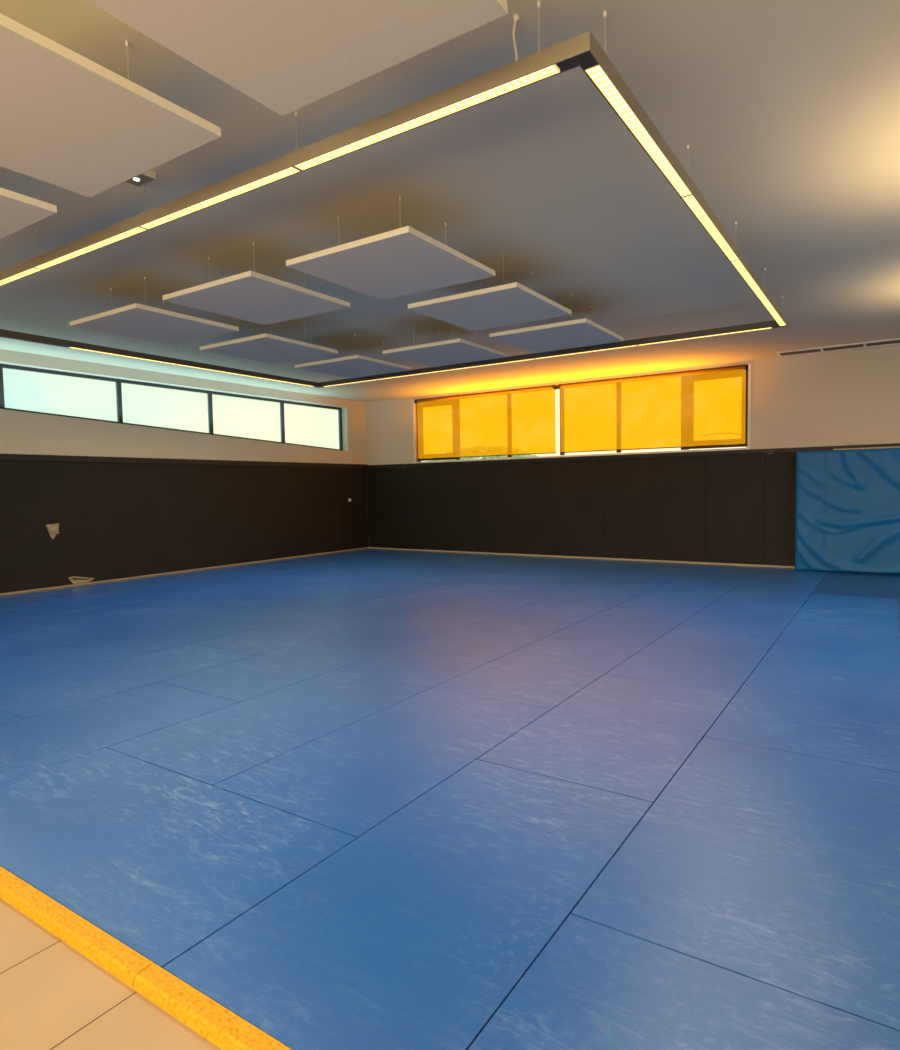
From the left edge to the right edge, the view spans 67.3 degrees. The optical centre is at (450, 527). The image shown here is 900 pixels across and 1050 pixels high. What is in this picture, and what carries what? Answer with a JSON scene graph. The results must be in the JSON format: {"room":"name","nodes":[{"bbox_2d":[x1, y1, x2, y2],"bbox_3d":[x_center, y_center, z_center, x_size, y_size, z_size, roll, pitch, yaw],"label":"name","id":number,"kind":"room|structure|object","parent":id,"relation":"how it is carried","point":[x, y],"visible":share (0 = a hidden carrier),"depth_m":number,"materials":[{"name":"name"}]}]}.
{"room":"exercise studio","nodes":[
{"label":"exercise studio","id":0,"kind":"room"},
{"bbox_2d":[0,349,367,594],"bbox_3d":[-7.130,-0.783,9.916,0.250,3.760,17.750,1,4,33],"label":"wall","id":1,"kind":"structure","parent":0,"point":[21,432],"depth_m":12.24,"materials":[{"name":"white paint"}]},
{"bbox_2d":[0,460,36,592],"bbox_3d":[-6.810,-0.012,10.173,0.029,2.010,0.999,1,4,33],"label":"pad","id":2,"kind":"object","parent":1,"relation":"attached to","point":[17,543],"visible":1,"depth_m":10.37,"materials":[{"name":"leather"}]},
{"bbox_2d":[30,461,98,588],"bbox_3d":[-6.244,-0.070,10.995,0.065,2.010,0.999,1,4,33],"label":"pad","id":3,"kind":"object","parent":1,"relation":"attached to","point":[63,492],"visible":1,"depth_m":10.97,"materials":[{"name":"black plastic"}]},
{"bbox_2d":[94,462,152,580],"bbox_3d":[-5.708,-0.129,11.838,0.029,2.010,0.999,1,4,33],"label":"pad","id":4,"kind":"object","parent":1,"relation":"attached to","point":[122,490],"visible":1,"depth_m":11.81,"materials":[{"name":"leather"}]},
{"bbox_2d":[0,363,342,450],"bbox_3d":[-5.840,-2.083,11.962,0.060,1.080,11.410,1,4,33],"label":"window","id":5,"kind":"structure","parent":1,"relation":"in","point":[118,381],"depth_m":12.62,"materials":[{"name":"grey"}]},
{"bbox_2d":[149,463,200,573],"bbox_3d":[-5.157,-0.188,12.671,0.029,2.010,0.999,1,4,33],"label":"pad","id":6,"kind":"object","parent":1,"relation":"attached to","point":[173,487],"visible":1,"depth_m":12.64,"materials":[{"name":"leather"}]},
{"bbox_2d":[0,454,367,467],"bbox_3d":[-6.267,-1.121,10.943,0.045,0.095,15.050,1,4,33],"label":"trim","id":7,"kind":"structure","parent":1,"relation":"attached to","point":[27,457],"depth_m":12.38,"materials":[{"name":"black"}]},
{"bbox_2d":[0,548,368,596],"bbox_3d":[-5.463,0.907,12.235,0.042,0.056,12.250,1,4,33],"label":"baseboard","id":8,"kind":"structure","parent":1,"relation":"attached to","point":[364,548],"depth_m":12.43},
{"bbox_2d":[197,464,241,567],"bbox_3d":[-4.607,-0.246,13.503,0.029,2.010,0.999,1,4,33],"label":"pad","id":9,"kind":"object","parent":1,"relation":"attached to","point":[218,486],"visible":1,"depth_m":13.47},
{"bbox_2d":[239,465,278,562],"bbox_3d":[-4.056,-0.305,14.336,0.029,2.010,0.999,1,4,33],"label":"pad","id":10,"kind":"object","parent":1,"relation":"attached to","point":[258,484],"visible":1,"depth_m":14.31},
{"bbox_2d":[276,466,311,557],"bbox_3d":[-3.505,-0.363,15.168,0.029,2.010,0.999,1,4,33],"label":"pad","id":11,"kind":"object","parent":1,"relation":"attached to","point":[293,483],"visible":1,"depth_m":15.14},
{"bbox_2d":[309,467,341,553],"bbox_3d":[-2.954,-0.421,16.001,0.029,2.010,0.999,1,4,33],"label":"pad","id":12,"kind":"object","parent":1,"relation":"attached to","point":[324,481],"visible":1,"depth_m":15.97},
{"bbox_2d":[339,468,367,549],"bbox_3d":[-2.404,-0.480,16.834,0.029,2.010,0.999,1,4,33],"label":"pad","id":13,"kind":"object","parent":1,"relation":"attached to","point":[353,481],"visible":1,"depth_m":16.81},
{"bbox_2d":[0,0,899,401],"bbox_3d":[-0.605,-2.615,5.531,16.000,0.200,18.250,1,4,33],"label":"ceiling","id":14,"kind":"structure","parent":0,"point":[787,112],"depth_m":5.12,"materials":[{"name":"paint"}]},
{"bbox_2d":[0,187,56,238],"bbox_3d":[-3.340,-2.177,4.098,1.220,0.414,1.220,1,4,33],"label":"acoustic panel","id":15,"kind":"object","parent":14,"relation":"hanging from","point":[18,211],"visible":1,"depth_m":4.26,"materials":[{"name":"white fabric"}]},
{"bbox_2d":[0,13,220,196],"bbox_3d":[-2.001,-2.147,3.214,1.220,0.414,1.220,1,4,33],"label":"acoustic panel","id":16,"kind":"object","parent":14,"relation":"hanging from","point":[68,121],"visible":1,"depth_m":3.24,"materials":[{"name":"white fabric"}]},
{"bbox_2d":[70,277,238,344],"bbox_3d":[-3.204,-2.372,7.340,1.220,0.414,1.220,1,4,33],"label":"acoustic panel","id":17,"kind":"object","parent":14,"relation":"hanging from","point":[138,321],"visible":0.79,"depth_m":7.21,"materials":[{"name":"white fabric"}]},
{"bbox_2d":[162,243,349,324],"bbox_3d":[-1.831,-2.341,6.434,1.220,0.414,1.220,1,4,33],"label":"acoustic panel","id":18,"kind":"object","parent":14,"relation":"hanging from","point":[251,296],"visible":0.87,"depth_m":6.30,"materials":[{"name":"white fabric"}]},
{"bbox_2d":[200,318,337,363],"bbox_3d":[-2.320,-2.466,8.676,1.220,0.414,1.220,1,4,33],"label":"acoustic panel","id":19,"kind":"object","parent":14,"relation":"hanging from","point":[267,348],"visible":0.86,"depth_m":8.54,"materials":[{"name":"white fabric"}]},
{"bbox_2d":[87,0,506,115],"bbox_3d":[-0.632,-2.119,2.365,1.220,0.414,1.220,1,4,33],"label":"acoustic panel","id":20,"kind":"object","parent":14,"relation":"hanging from","point":[286,56],"visible":1,"depth_m":2.64,"materials":[{"name":"white fabric"}]},
{"bbox_2d":[294,334,411,377],"bbox_3d":[-1.433,-2.560,10.016,1.220,0.414,1.220,1,4,33],"label":"acoustic panel","id":21,"kind":"object","parent":14,"relation":"hanging from","point":[355,366],"visible":0.97,"depth_m":9.87,"materials":[{"name":"white fabric"}]},
{"bbox_2d":[286,196,494,299],"bbox_3d":[-0.467,-2.310,5.533,1.220,0.414,1.220,1,4,33],"label":"acoustic panel","id":22,"kind":"object","parent":14,"relation":"hanging from","point":[403,261],"visible":1,"depth_m":5.40,"materials":[{"name":"fabric"}]},
{"bbox_2d":[0,1,787,387],"bbox_3d":[-0.914,-2.476,7.664,7.780,0.321,6.295,1,4,33],"label":"light frame","id":23,"kind":"object","parent":14,"relation":"hanging from","point":[583,50],"visible":0.97,"depth_m":4.12,"materials":[{"name":"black metal"}]},
{"bbox_2d":[0,268,39,285],"bbox_3d":[-4.058,-2.175,6.034,1.480,0.014,0.068,1,4,33],"label":"light","id":24,"kind":"object","parent":23,"relation":"attached to","point":[18,273],"depth_m":5.80,"materials":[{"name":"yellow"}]},
{"bbox_2d":[34,227,145,269],"bbox_3d":[-2.806,-2.147,5.208,1.480,0.014,0.068,1,4,33],"label":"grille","id":25,"kind":"object","parent":23,"relation":"attached to","point":[121,233],"depth_m":5.17,"materials":[{"name":"white"}]},
{"bbox_2d":[69,347,176,364],"bbox_3d":[-4.450,-2.362,9.299,0.068,0.014,1.540,1,4,33],"label":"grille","id":26,"kind":"object","parent":23,"relation":"attached to","point":[93,349],"depth_m":9.29,"materials":[{"name":"white"}]},
{"bbox_2d":[180,365,255,377],"bbox_3d":[-3.610,-2.451,10.569,0.068,0.014,1.470,1,4,33],"label":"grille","id":27,"kind":"object","parent":23,"relation":"attached to","point":[206,367],"depth_m":10.60,"materials":[{"name":"white"}]},
{"bbox_2d":[140,167,299,228],"bbox_3d":[-1.538,-2.118,4.371,1.520,0.014,0.068,1,4,33],"label":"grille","id":28,"kind":"object","parent":23,"relation":"attached to","point":[273,174],"depth_m":4.32,"materials":[{"name":"white"}]},
{"bbox_2d":[257,377,312,386],"bbox_3d":[-2.840,-2.533,11.733,0.068,0.014,1.285,1,4,33],"label":"light","id":29,"kind":"object","parent":23,"relation":"attached to","point":[281,379],"depth_m":11.75,"materials":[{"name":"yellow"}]},
{"bbox_2d":[323,379,375,386],"bbox_3d":[-1.786,-2.564,11.965,1.235,0.014,0.068,1,4,33],"label":"light","id":30,"kind":"object","parent":23,"relation":"attached to","point":[348,381],"depth_m":11.99,"materials":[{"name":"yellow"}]},
{"bbox_2d":[377,370,449,379],"bbox_3d":[-0.636,-2.538,11.207,1.480,0.014,0.068,1,4,33],"label":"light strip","id":31,"kind":"object","parent":23,"relation":"attached to","point":[415,372],"depth_m":11.24,"materials":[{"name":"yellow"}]},
{"bbox_2d":[295,64,559,169],"bbox_3d":[-0.205,-2.088,3.491,1.635,0.014,0.068,1,4,33],"label":"light","id":32,"kind":"object","parent":23,"relation":"attached to","point":[528,75],"depth_m":3.41,"materials":[{"name":"white"}]},
{"bbox_2d":[451,359,533,369],"bbox_3d":[0.616,-2.510,10.381,1.480,0.014,0.068,1,4,33],"label":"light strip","id":33,"kind":"object","parent":23,"relation":"attached to","point":[497,361],"depth_m":10.39,"materials":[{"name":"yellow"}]},
{"bbox_2d":[535,345,636,358],"bbox_3d":[1.884,-2.482,9.544,1.520,0.014,0.068,1,4,33],"label":"light strip","id":34,"kind":"object","parent":23,"relation":"attached to","point":[602,347],"depth_m":9.55,"materials":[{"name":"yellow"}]},
{"bbox_2d":[586,65,691,196],"bbox_3d":[1.090,-2.124,3.723,0.068,0.014,1.632,1,4,33],"label":"light strip","id":35,"kind":"object","parent":23,"relation":"attached to","point":[601,76],"depth_m":3.55,"materials":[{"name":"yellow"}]},
{"bbox_2d":[639,327,771,345],"bbox_3d":[3.217,-2.452,8.664,1.635,0.014,0.068,1,4,33],"label":"light strip","id":36,"kind":"object","parent":23,"relation":"attached to","point":[737,329],"depth_m":8.64,"materials":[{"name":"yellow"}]},
{"bbox_2d":[683,195,738,260],"bbox_3d":[1.974,-2.217,5.060,0.068,0.014,1.540,1,4,33],"label":"light strip","id":37,"kind":"object","parent":23,"relation":"attached to","point":[694,203],"depth_m":4.94,"materials":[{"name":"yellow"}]},
{"bbox_2d":[732,260,766,299],"bbox_3d":[2.814,-2.307,6.330,0.068,0.014,1.470,1,4,33],"label":"light strip","id":38,"kind":"object","parent":23,"relation":"attached to","point":[741,266],"depth_m":6.25,"materials":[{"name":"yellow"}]},
{"bbox_2d":[761,299,785,326],"bbox_3d":[3.621,-2.392,7.550,0.068,0.014,1.420,1,4,33],"label":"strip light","id":39,"kind":"object","parent":23,"relation":"attached to","point":[770,306],"depth_m":7.50,"materials":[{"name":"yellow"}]},
{"bbox_2d":[382,323,507,366],"bbox_3d":[-0.060,-2.529,9.110,1.220,0.414,1.220,1,4,33],"label":"acoustic panel","id":40,"kind":"object","parent":14,"relation":"hanging from","point":[454,351],"visible":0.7,"depth_m":8.97,"materials":[{"name":"white fabric"}]},
{"bbox_2d":[408,256,571,330],"bbox_3d":[0.417,-2.404,6.870,1.220,0.414,1.220,1,4,33],"label":"acoustic panel","id":41,"kind":"object","parent":14,"relation":"hanging from","point":[511,303],"visible":0.87,"depth_m":6.74,"materials":[{"name":"white fabric"}]},
{"bbox_2d":[489,294,623,352],"bbox_3d":[1.304,-2.498,8.210,1.220,0.414,1.220,1,4,33],"label":"acoustic panel","id":42,"kind":"object","parent":14,"relation":"hanging from","point":[583,332],"visible":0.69,"depth_m":8.07,"materials":[{"name":"white fabric"}]},
{"bbox_2d":[776,338,899,357],"bbox_3d":[7.790,-2.920,10.207,5.150,0.022,0.520,1,4,33],"label":"ceiling vent","id":43,"kind":"object","parent":14,"relation":"in","point":[889,342],"visible":1,"depth_m":11.11,"materials":[{"name":"white plastic"}]},
{"bbox_2d":[0,602,899,1049],"bbox_3d":[-0.539,1.337,5.765,16.000,0.200,18.250,1,4,33],"label":"floor","id":44,"kind":"structure","parent":0,"point":[49,996],"depth_m":2.07,"materials":[{"name":"beige tile"}]},
{"bbox_2d":[0,594,77,609],"bbox_3d":[-6.398,1.104,9.318,0.994,0.040,1.994,1,4,33],"label":"mat","id":45,"kind":"object","parent":44,"relation":"on","point":[8,603],"visible":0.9,"depth_m":9.76,"materials":[{"name":"blue plastic"}]},
{"bbox_2d":[0,871,153,987],"bbox_3d":[-1.402,1.428,2.445,0.997,0.040,0.074,1,4,33],"label":"strip","id":46,"kind":"object","parent":44,"relation":"on","point":[123,962],"visible":0.85,"depth_m":2.38,"materials":[{"name":"yellow plastic"}]},
{"bbox_2d":[0,682,238,782],"bbox_3d":[-2.480,1.332,4.368,0.994,0.040,1.947,1,4,33],"label":"mat","id":47,"kind":"object","parent":44,"relation":"on","point":[38,742],"visible":0.86,"depth_m":4.48,"materials":[{"name":"blue plastic"}]},
{"bbox_2d":[45,578,196,598],"bbox_3d":[-5.297,0.987,10.983,0.994,0.040,1.994,1,4,33],"label":"mat","id":48,"kind":"object","parent":44,"relation":"on","point":[152,583],"visible":0.77,"depth_m":10.89,"materials":[{"name":"blue plastic"}]},
{"bbox_2d":[0,643,255,718],"bbox_3d":[-2.776,1.256,5.732,0.994,0.040,1.994,1,4,33],"label":"mat","id":49,"kind":"object","parent":44,"relation":"on","point":[30,698],"visible":0.82,"depth_m":5.58,"materials":[{"name":"blue plastic"}]},
{"bbox_2d":[36,618,264,665],"bbox_3d":[-3.060,1.179,7.115,0.994,0.040,1.994,1,4,33],"label":"mat","id":50,"kind":"object","parent":44,"relation":"on","point":[95,652],"visible":0.77,"depth_m":6.96,"materials":[{"name":"blue plastic"}]},
{"bbox_2d":[0,748,356,967],"bbox_3d":[-1.503,1.390,3.126,1.994,0.040,0.947,1,4,33],"label":"mat","id":51,"kind":"object","parent":44,"relation":"on","point":[159,860],"visible":0.79,"depth_m":2.92,"materials":[{"name":"blue plastic"}]},
{"bbox_2d":[133,963,291,1049],"bbox_3d":[-0.568,1.447,1.895,0.997,0.040,0.074,1,4,33],"label":"strip","id":52,"kind":"object","parent":44,"relation":"on","point":[222,1027],"visible":1,"depth_m":1.99,"materials":[{"name":"yellow plastic"}]},
{"bbox_2d":[165,566,281,580],"bbox_3d":[-4.195,0.870,12.649,0.994,0.040,1.994,1,4,33],"label":"mat","id":53,"kind":"object","parent":44,"relation":"on","point":[203,576],"visible":0.82,"depth_m":12.55,"materials":[{"name":"blue plastic"}]},
{"bbox_2d":[107,670,431,785],"bbox_3d":[-1.107,1.294,4.631,0.994,0.040,1.994,1,4,33],"label":"mat","id":54,"kind":"object","parent":44,"relation":"on","point":[211,748],"visible":0.77,"depth_m":4.39,"materials":[{"name":"blue plastic"}]},
{"bbox_2d":[159,635,404,701],"bbox_3d":[-1.391,1.216,6.014,0.994,0.040,1.994,1,4,33],"label":"mat","id":55,"kind":"object","parent":44,"relation":"on","point":[241,680],"visible":0.77,"depth_m":5.83,"materials":[{"name":"blue plastic"}]},
{"bbox_2d":[255,557,348,568],"bbox_3d":[-3.094,0.753,14.314,0.994,0.040,1.994,1,4,33],"label":"mat","id":56,"kind":"object","parent":44,"relation":"on","point":[318,560],"visible":0.77,"depth_m":14.23,"materials":[{"name":"blue plastic"}]},
{"bbox_2d":[322,555,416,565],"bbox_3d":[-1.708,0.713,14.596,0.994,0.040,1.994,1,4,33],"label":"mat","id":57,"kind":"object","parent":44,"relation":"on","point":[379,558],"visible":0.82,"depth_m":14.51,"materials":[{"name":"blue plastic"}]},
{"bbox_2d":[323,561,425,574],"bbox_3d":[-1.425,0.790,13.213,0.994,0.040,1.994,1,4,33],"label":"mat","id":58,"kind":"object","parent":44,"relation":"on","point":[388,565],"visible":0.77,"depth_m":13.12,"materials":[{"name":"blue plastic"}]},
{"bbox_2d":[213,688,550,837],"bbox_3d":[-0.273,1.313,4.080,0.994,0.040,1.994,1,4,33],"label":"mat","id":59,"kind":"object","parent":44,"relation":"on","point":[352,778],"visible":0.77,"depth_m":3.81,"materials":[{"name":"blue plastic"}]},
{"bbox_2d":[163,760,652,1049],"bbox_3d":[0.024,1.389,2.716,0.994,0.040,1.947,1,4,33],"label":"mat","id":60,"kind":"object","parent":44,"relation":"on","point":[416,932],"visible":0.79,"depth_m":2.40,"materials":[{"name":"blue plastic"}]},
{"bbox_2d":[392,552,476,562],"bbox_3d":[-0.315,0.673,14.890,0.994,0.040,2.024,1,4,33],"label":"mat","id":61,"kind":"object","parent":44,"relation":"on","point":[442,556],"visible":0.82,"depth_m":14.81,"materials":[{"name":"blue plastic"}]},
{"bbox_2d":[337,627,544,687],"bbox_3d":[-0.006,1.177,6.296,0.994,0.040,1.994,1,4,33],"label":"mat","id":62,"kind":"object","parent":44,"relation":"on","point":[431,662],"visible":0.77,"depth_m":6.12,"materials":[{"name":"blue plastic"}]},
{"bbox_2d":[398,558,494,570],"bbox_3d":[-0.039,0.751,13.494,0.994,0.040,1.994,1,4,33],"label":"mat","id":63,"kind":"object","parent":44,"relation":"on","point":[454,563],"visible":0.82,"depth_m":13.41,"materials":[{"name":"blue plastic"}]},
{"bbox_2d":[410,566,513,581],"bbox_3d":[0.244,0.828,12.111,0.994,0.040,1.994,1,4,33],"label":"mat","id":64,"kind":"object","parent":44,"relation":"on","point":[467,572],"visible":0.82,"depth_m":12.02,"materials":[{"name":"blue plastic"}]},
{"bbox_2d":[470,556,557,567],"bbox_3d":[1.354,0.710,13.789,0.994,0.040,2.024,1,4,33],"label":"mat","id":65,"kind":"object","parent":44,"relation":"on","point":[517,561],"visible":0.82,"depth_m":13.70,"materials":[{"name":"blue plastic"}]},
{"bbox_2d":[489,563,584,577],"bbox_3d":[1.630,0.788,12.393,0.994,0.040,1.994,1,4,33],"label":"mat","id":66,"kind":"object","parent":44,"relation":"on","point":[538,570],"visible":0.77,"depth_m":12.30,"materials":[{"name":"blue plastic"}]},
{"bbox_2d":[433,637,641,709],"bbox_3d":[0.829,1.196,5.745,0.994,0.040,1.994,1,4,33],"label":"mat","id":67,"kind":"object","parent":44,"relation":"on","point":[546,672],"visible":0.77,"depth_m":5.55,"materials":[{"name":"blue plastic"}]},
{"bbox_2d":[464,600,613,636],"bbox_3d":[1.096,1.060,7.961,0.994,0.040,1.994,1,4,33],"label":"mat","id":68,"kind":"object","parent":44,"relation":"on","point":[542,618],"visible":0.77,"depth_m":7.82,"materials":[{"name":"blue plastic"}]},
{"bbox_2d":[512,571,617,589],"bbox_3d":[1.913,0.866,11.010,0.994,0.040,1.994,1,4,33],"label":"mat","id":69,"kind":"object","parent":44,"relation":"on","point":[566,580],"visible":0.77,"depth_m":10.90,"materials":[{"name":"blue plastic"}]},
{"bbox_2d":[544,582,658,605],"bbox_3d":[2.197,0.943,9.626,0.994,0.040,1.994,1,4,33],"label":"mat","id":70,"kind":"object","parent":44,"relation":"on","point":[597,593],"visible":0.77,"depth_m":9.50,"materials":[{"name":"blue plastic"}]},
{"bbox_2d":[477,674,735,803],"bbox_3d":[1.112,1.273,4.362,0.994,0.040,1.994,1,4,33],"label":"mat","id":71,"kind":"object","parent":44,"relation":"on","point":[630,737],"visible":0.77,"depth_m":4.11,"materials":[{"name":"blue plastic"}]},
{"bbox_2d":[567,560,653,573],"bbox_3d":[3.023,0.748,12.687,0.994,0.040,2.024,1,4,33],"label":"mat","id":72,"kind":"object","parent":44,"relation":"on","point":[606,566],"visible":0.82,"depth_m":12.60,"materials":[{"name":"blue plastic"}]},
{"bbox_2d":[547,606,695,648],"bbox_3d":[1.930,1.079,7.410,0.994,0.040,1.994,1,4,33],"label":"mat","id":73,"kind":"object","parent":44,"relation":"on","point":[618,626],"visible":0.77,"depth_m":7.26,"materials":[{"name":"blue plastic"}]},
{"bbox_2d":[598,568,692,585],"bbox_3d":[3.299,0.826,11.292,0.994,0.040,1.994,1,4,33],"label":"mat","id":74,"kind":"object","parent":44,"relation":"on","point":[644,576],"visible":0.86,"depth_m":11.19,"materials":[{"name":"blue plastic"}]},
{"bbox_2d":[639,562,705,570],"bbox_3d":[4.133,0.737,12.553,0.994,0.040,1.024,1,4,33],"label":"mat","id":75,"kind":"object","parent":44,"relation":"on","point":[656,565],"visible":0.82,"depth_m":12.52,"materials":[{"name":"blue plastic"}]},
{"bbox_2d":[615,586,730,613],"bbox_3d":[3.032,0.962,9.076,0.994,0.040,1.994,1,4,33],"label":"mat","id":76,"kind":"object","parent":44,"relation":"on","point":[664,598],"visible":0.77,"depth_m":8.95,"materials":[{"name":"blue plastic"}]},
{"bbox_2d":[468,914,899,1049],"bbox_3d":[1.000,1.446,1.474,1.994,0.040,0.947,1,4,33],"label":"mat","id":77,"kind":"object","parent":44,"relation":"on","point":[593,986],"visible":1,"depth_m":1.97,"materials":[{"name":"blue plastic"}]},
{"bbox_2d":[606,629,776,693],"bbox_3d":[2.214,1.156,6.027,0.994,0.040,1.994,1,4,33],"label":"mat","id":78,"kind":"object","parent":44,"relation":"on","point":[705,660],"visible":0.77,"depth_m":5.84,"materials":[{"name":"blue plastic"}]},
{"bbox_2d":[661,571,754,589],"bbox_3d":[4.133,0.845,10.741,0.994,0.040,1.994,1,4,33],"label":"mat","id":79,"kind":"object","parent":44,"relation":"on","point":[695,579],"visible":0.82,"depth_m":10.63,"materials":[{"name":"blue plastic"}]},
{"bbox_2d":[695,565,764,573],"bbox_3d":[4.968,0.756,12.002,0.994,0.040,1.024,1,4,33],"label":"mat","id":80,"kind":"object","parent":44,"relation":"on","point":[708,568],"visible":0.82,"depth_m":11.97,"materials":[{"name":"blue plastic"}]},
{"bbox_2d":[571,737,899,1031],"bbox_3d":[1.396,1.350,2.979,0.994,0.040,1.994,1,4,33],"label":"mat","id":81,"kind":"object","parent":44,"relation":"on","point":[775,868],"visible":0.86,"depth_m":2.63,"materials":[{"name":"blue plastic"}]},
{"bbox_2d":[674,601,800,638],"bbox_3d":[3.315,1.039,7.692,0.994,0.040,1.994,1,4,33],"label":"mat","id":82,"kind":"object","parent":44,"relation":"on","point":[720,617],"visible":0.77,"depth_m":7.55,"materials":[{"name":"blue plastic"}]},
{"bbox_2d":[716,582,816,607],"bbox_3d":[4.417,0.922,9.358,0.994,0.040,1.994,1,4,33],"label":"mat","id":83,"kind":"object","parent":44,"relation":"on","point":[792,595],"visible":0.77,"depth_m":9.24,"materials":[{"name":"blue plastic"}]},
{"bbox_2d":[745,568,827,585],"bbox_3d":[5.527,0.804,11.035,0.994,0.040,2.024,1,4,33],"label":"mat","id":84,"kind":"object","parent":44,"relation":"on","point":[767,575],"visible":0.73,"depth_m":10.89,"materials":[{"name":"blue plastic"}]},
{"bbox_2d":[704,663,899,771],"bbox_3d":[2.498,1.233,4.644,0.994,0.040,1.994,1,4,33],"label":"mat","id":85,"kind":"object","parent":44,"relation":"on","point":[851,718],"visible":0.86,"depth_m":4.41,"materials":[{"name":"blue plastic"}]},
{"bbox_2d":[760,622,899,678],"bbox_3d":[3.599,1.116,6.309,0.994,0.040,1.994,1,4,33],"label":"mat","id":86,"kind":"object","parent":44,"relation":"on","point":[855,650],"visible":0.9,"depth_m":6.14,"materials":[{"name":"blue plastic"}]},
{"bbox_2d":[791,594,899,630],"bbox_3d":[4.756,0.994,8.058,0.994,0.040,2.194,1,4,33],"label":"mat","id":87,"kind":"object","parent":44,"relation":"on","point":[839,610],"visible":0.86,"depth_m":7.89,"materials":[{"name":"blue plastic"}]},
{"bbox_2d":[812,584,899,601],"bbox_3d":[6.054,0.909,9.114,1.994,0.040,0.994,1,4,33],"label":"mat","id":88,"kind":"object","parent":44,"relation":"on","point":[892,593],"visible":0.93,"depth_m":9.35,"materials":[{"name":"blue plastic"}]},
{"bbox_2d":[820,576,899,588],"bbox_3d":[6.605,0.851,9.947,1.994,0.040,0.994,1,4,33],"label":"mat","id":89,"kind":"object","parent":44,"relation":"on","point":[827,580],"visible":0.86,"depth_m":10.19,"materials":[{"name":"blue plastic"}]},
{"bbox_2d":[826,572,899,579],"bbox_3d":[7.109,0.797,10.709,1.994,0.040,0.824,1,4,33],"label":"mat","id":90,"kind":"object","parent":44,"relation":"on","point":[831,574],"visible":0.64,"depth_m":10.87,"materials":[{"name":"blue plastic"}]},
{"bbox_2d":[795,446,899,574],"bbox_3d":[7.234,-0.272,10.866,3.005,2.063,0.285,1,4,33],"label":"mat","id":91,"kind":"object","parent":90,"relation":"on","point":[847,520],"visible":1,"depth_m":11.17,"materials":[{"name":"blue plastic"}]},
{"bbox_2d":[365,345,899,567],"bbox_3d":[4.378,-1.162,13.086,15.950,3.760,0.250,1,4,33],"label":"wall","id":92,"kind":"structure","parent":0,"point":[852,397],"depth_m":11.73,"materials":[{"name":"white paint"}]},
{"bbox_2d":[367,467,408,548],"bbox_3d":[-1.569,-0.498,16.899,1.289,2.010,0.029,1,4,33],"label":"pad","id":93,"kind":"object","parent":92,"relation":"attached to","point":[387,487],"visible":1,"depth_m":16.88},
{"bbox_2d":[407,465,442,549],"bbox_3d":[-0.614,-0.476,16.268,0.999,2.010,0.029,1,4,33],"label":"pad","id":94,"kind":"object","parent":92,"relation":"attached to","point":[424,482],"visible":1,"depth_m":16.25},
{"bbox_2d":[441,464,478,551],"bbox_3d":[0.221,-0.457,15.718,0.999,2.010,0.029,1,4,33],"label":"pad","id":95,"kind":"object","parent":92,"relation":"attached to","point":[459,483],"visible":1,"depth_m":15.70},
{"bbox_2d":[478,462,517,553],"bbox_3d":[1.055,-0.439,15.167,0.999,2.010,0.029,1,4,33],"label":"pad","id":96,"kind":"object","parent":92,"relation":"attached to","point":[497,482],"visible":1,"depth_m":15.15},
{"bbox_2d":[517,461,558,555],"bbox_3d":[1.890,-0.420,14.616,0.999,2.010,0.029,1,4,33],"label":"pad","id":97,"kind":"object","parent":92,"relation":"attached to","point":[537,482],"visible":1,"depth_m":14.59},
{"bbox_2d":[559,459,603,557],"bbox_3d":[2.724,-0.401,14.066,0.999,2.010,0.029,1,4,33],"label":"pad","id":98,"kind":"object","parent":92,"relation":"attached to","point":[581,482],"visible":1,"depth_m":14.04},
{"bbox_2d":[412,364,750,462],"bbox_3d":[2.255,-2.243,14.256,7.562,1.550,0.055,1,4,33],"label":"trim","id":99,"kind":"structure","parent":92,"relation":"attached to","point":[749,365],"depth_m":13.44,"materials":[{"name":"white"}]},
{"bbox_2d":[417,365,747,461],"bbox_3d":[2.342,-2.268,14.403,7.520,1.520,0.070,1,4,33],"label":"window","id":100,"kind":"structure","parent":92,"relation":"in","point":[746,413],"depth_m":12.66,"materials":[{"name":"grey"}]},
{"bbox_2d":[414,385,556,458],"bbox_3d":[0.705,-2.334,15.329,3.649,1.433,0.125,1,4,33],"label":"roller blind","id":101,"kind":"object","parent":100,"relation":"attached to","point":[521,421],"visible":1,"depth_m":15.24,"materials":[{"name":"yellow fabric"}]},
{"bbox_2d":[558,364,746,452],"bbox_3d":[3.830,-2.264,13.267,3.669,1.433,0.125,1,4,33],"label":"roller blind","id":102,"kind":"object","parent":100,"relation":"attached to","point":[699,407],"visible":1,"depth_m":13.17,"materials":[{"name":"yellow fabric"}]},
{"bbox_2d":[604,457,652,559],"bbox_3d":[3.559,-0.382,13.515,0.999,2.010,0.029,1,4,33],"label":"pad","id":103,"kind":"object","parent":92,"relation":"attached to","point":[628,482],"visible":1,"depth_m":13.50,"materials":[{"name":"leather"}]},
{"bbox_2d":[367,443,899,467],"bbox_3d":[4.332,-1.402,12.923,15.455,0.070,0.045,1,4,33],"label":"trim","id":104,"kind":"structure","parent":92,"relation":"attached to","point":[822,448],"depth_m":13.20,"materials":[{"name":"black"}]},
{"bbox_2d":[653,455,705,561],"bbox_3d":[4.385,-0.364,12.970,0.979,2.010,0.029,1,4,33],"label":"pad","id":105,"kind":"object","parent":92,"relation":"attached to","point":[679,482],"visible":1,"depth_m":12.95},
{"bbox_2d":[705,453,764,564],"bbox_3d":[5.219,-0.345,12.419,1.019,2.010,0.029,1,4,33],"label":"pad","id":106,"kind":"object","parent":92,"relation":"attached to","point":[735,483],"visible":1,"depth_m":12.40,"materials":[{"name":"leather"}]},
{"bbox_2d":[764,452,795,565],"bbox_3d":[5.858,-0.330,11.998,0.509,2.010,0.029,1,4,33],"label":"pad","id":107,"kind":"object","parent":92,"relation":"attached to","point":[780,467],"visible":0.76,"depth_m":11.99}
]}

